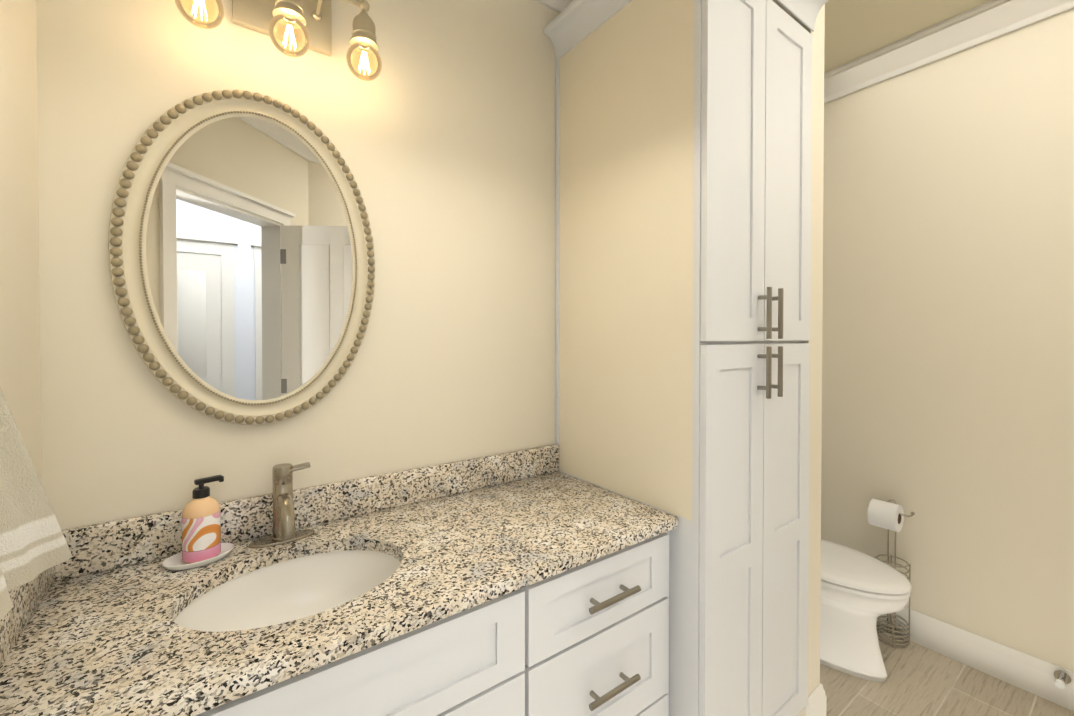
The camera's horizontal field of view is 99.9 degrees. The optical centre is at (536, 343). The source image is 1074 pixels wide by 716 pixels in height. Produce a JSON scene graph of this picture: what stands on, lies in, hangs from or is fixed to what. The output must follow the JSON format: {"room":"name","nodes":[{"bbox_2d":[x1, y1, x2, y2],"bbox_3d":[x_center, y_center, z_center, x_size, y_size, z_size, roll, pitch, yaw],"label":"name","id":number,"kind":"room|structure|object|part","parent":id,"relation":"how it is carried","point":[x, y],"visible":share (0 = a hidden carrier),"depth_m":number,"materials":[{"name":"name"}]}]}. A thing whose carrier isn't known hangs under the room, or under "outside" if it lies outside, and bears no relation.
{"room":"bathroom","nodes":[
{"label":"bathroom","id":0,"kind":"room"},
{"bbox_2d":[0,0,41,482],"bbox_3d":[-0.700,0.019,0.377,0.120,2.740,1.274,0,1,-36],"label":"wall","id":1,"kind":"structure","parent":0,"point":[20,368],"depth_m":0.84,"materials":[{"name":"beige paint"}]},
{"bbox_2d":[36,0,558,529],"bbox_3d":[0.121,0.002,1.826,3.145,2.740,0.120,0,1,-36],"label":"wall","id":2,"kind":"structure","parent":0,"point":[440,130],"depth_m":1.30,"materials":[{"name":"beige paint"}]},
{"bbox_2d":[108,90,374,424],"bbox_3d":[-0.698,-0.212,1.140,0.565,0.835,0.030,0,1,-36],"label":"mirror","id":3,"kind":"object","parent":2,"relation":"attached to","point":[241,256],"visible":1,"depth_m":1.12,"materials":[{"name":"beige mirror"}]},
{"bbox_2d":[175,0,381,80],"bbox_3d":[-0.618,-0.829,1.118,0.439,0.252,0.148,0,1,-36],"label":"sconce","id":4,"kind":"object","parent":2,"relation":"attached to","point":[314,17],"depth_m":1.14,"materials":[{"name":"silver metal"}]},
{"bbox_3d":[-0.601,-0.746,1.095,0.439,0.086,0.089,0,1,-36],"label":"vanity sconce shade","id":5,"kind":"part","parent":4,"relation":"part of","materials":[{"name":"clear glass"}]},
{"bbox_2d":[534,0,1073,103],"bbox_3d":[0.785,-1.300,0.888,2.905,0.115,2.155,0,1,-36],"label":"crown molding","id":6,"kind":"structure","parent":2,"relation":"attached to","point":[981,24],"depth_m":1.94,"materials":[{"name":"white wood"}]},
{"bbox_2d":[772,0,824,715],"bbox_3d":[0.797,0.002,1.848,0.107,2.740,0.635,0,1,-36],"label":"wall","id":7,"kind":"structure","parent":0,"point":[817,176],"depth_m":1.59,"materials":[{"name":"beige paint"}]},
{"bbox_2d":[824,0,990,72],"bbox_3d":[1.077,-1.379,-1.518,6.400,0.100,6.640,0,1,-36],"label":"ceiling","id":8,"kind":"structure","parent":0,"point":[855,29],"depth_m":1.92,"materials":[{"name":"beige paint"}]},
{"bbox_2d":[820,627,1073,715],"bbox_3d":[1.077,1.460,-1.485,6.400,0.100,6.640,0,1,-36],"label":"floor","id":9,"kind":"structure","parent":0,"point":[922,681],"depth_m":1.77,"materials":[{"name":"beige tile"}]},
{"bbox_2d":[195,531,669,715],"bbox_3d":[-0.304,0.951,1.096,1.346,0.860,0.581,0,1,-36],"label":"bathroom vanity","id":10,"kind":"object","parent":9,"relation":"on","point":[668,532],"depth_m":0.99,"materials":[{"name":"white wood"}]},
{"bbox_2d":[0,471,677,715],"bbox_3d":[-0.311,0.504,1.101,1.346,0.031,0.557,0,1,-36],"label":"countertop","id":11,"kind":"structure","parent":10,"relation":"on","point":[119,641],"depth_m":0.87,"materials":[{"name":"stone"}]},
{"bbox_2d":[162,543,233,570],"bbox_3d":[-0.760,0.481,1.016,0.131,0.016,0.089,0,1,-36],"label":"soap dish","id":12,"kind":"object","parent":11,"relation":"on","point":[175,562],"visible":0.6,"depth_m":1.00,"materials":[{"name":"white ceramic"}]},
{"bbox_2d":[182,475,223,563],"bbox_3d":[-0.756,0.395,1.022,0.078,0.178,0.071,0,1,-36],"label":"soap dispenser","id":13,"kind":"object","parent":12,"relation":"on","point":[201,526],"visible":0.98,"depth_m":1.00,"materials":[{"name":"multicoloured plastic"}]},
{"bbox_2d":[0,444,558,665],"bbox_3d":[-0.311,0.439,1.100,1.346,0.100,0.557,0,1,-36],"label":"backsplash","id":14,"kind":"structure","parent":11,"relation":"on","point":[98,547],"depth_m":1.14,"materials":[{"name":"stone"}]},
{"bbox_2d":[249,462,314,548],"bbox_3d":[-0.608,0.396,1.088,0.144,0.185,0.136,0,1,-36],"label":"faucet","id":15,"kind":"object","parent":11,"relation":"on","point":[284,532],"visible":1,"depth_m":1.10,"materials":[{"name":"silver metal"}]},
{"bbox_2d":[174,550,400,631],"bbox_3d":[-0.499,0.605,0.953,0.475,0.166,0.367,0,1,-36],"label":"sink basin","id":16,"kind":"object","parent":11,"relation":"in","point":[289,590],"visible":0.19,"depth_m":1.07,"materials":[{"name":"white ceramic"}]},
{"bbox_3d":[-0.155,0.899,0.880,1.307,0.718,0.058,0,1,-36],"label":"bathroom vanity drawer","id":17,"kind":"part","parent":10,"relation":"part of","materials":[{"name":"white wood"}]},
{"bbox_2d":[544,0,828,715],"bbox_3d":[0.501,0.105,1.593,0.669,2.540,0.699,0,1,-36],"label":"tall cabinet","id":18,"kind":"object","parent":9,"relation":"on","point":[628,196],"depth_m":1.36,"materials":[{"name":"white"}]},
{"bbox_3d":[0.701,0.101,1.367,0.603,2.303,0.057,0,1,-36],"label":"tall cabinet door","id":19,"kind":"part","parent":18,"relation":"part of","materials":[{"name":"white wood"}]},
{"bbox_2d":[820,539,911,681],"bbox_3d":[1.240,0.972,2.084,0.450,0.795,0.772,0,1,-36],"label":"toilet","id":20,"kind":"object","parent":9,"relation":"on","point":[860,592],"visible":0.33,"depth_m":1.86,"materials":[{"name":"white ceramic"}]},
{"bbox_2d":[868,499,914,648],"bbox_3d":[1.631,1.051,2.080,0.124,0.636,0.177,0,1,-36],"label":"toilet paper stand","id":21,"kind":"object","parent":9,"relation":"on","point":[905,636],"visible":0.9,"depth_m":2.06,"materials":[{"name":"silver metal"}]},
{"bbox_2d":[867,499,903,531],"bbox_3d":[1.613,0.793,2.086,0.120,0.120,0.104,0,1,-36],"label":"toilet paper roll","id":22,"kind":"object","parent":21,"relation":"attached to","point":[884,514],"visible":0.96,"depth_m":2.06,"materials":[{"name":"white paper"}]},
{"bbox_2d":[821,8,1073,671],"bbox_3d":[2.048,0.003,1.738,0.120,2.740,2.275,0,1,-36],"label":"wall","id":23,"kind":"structure","parent":0,"point":[948,321],"depth_m":1.94,"materials":[{"name":"beige paint"}]},
{"bbox_2d":[806,607,1073,715],"bbox_3d":[0.785,1.313,0.918,2.905,0.140,2.155,0,1,-36],"label":"baseboard","id":24,"kind":"structure","parent":23,"relation":"attached to","point":[1048,681],"depth_m":1.84,"materials":[{"name":"white painted wood"}]},
{"bbox_3d":[-0.464,-0.392,0.212,0.074,0.186,0.170,0,1,-36],"label":"towel ring","id":25,"kind":"object","parent":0,"visible":0},
{"bbox_2d":[0,387,72,619],"bbox_3d":[-0.601,0.022,0.470,0.080,0.616,0.569,0,1,-36],"label":"hanging towel","id":26,"kind":"object","parent":25,"relation":"hanging from","point":[33,544],"visible":1,"depth_m":0.56,"materials":[{"name":"white fabric"}]}
]}

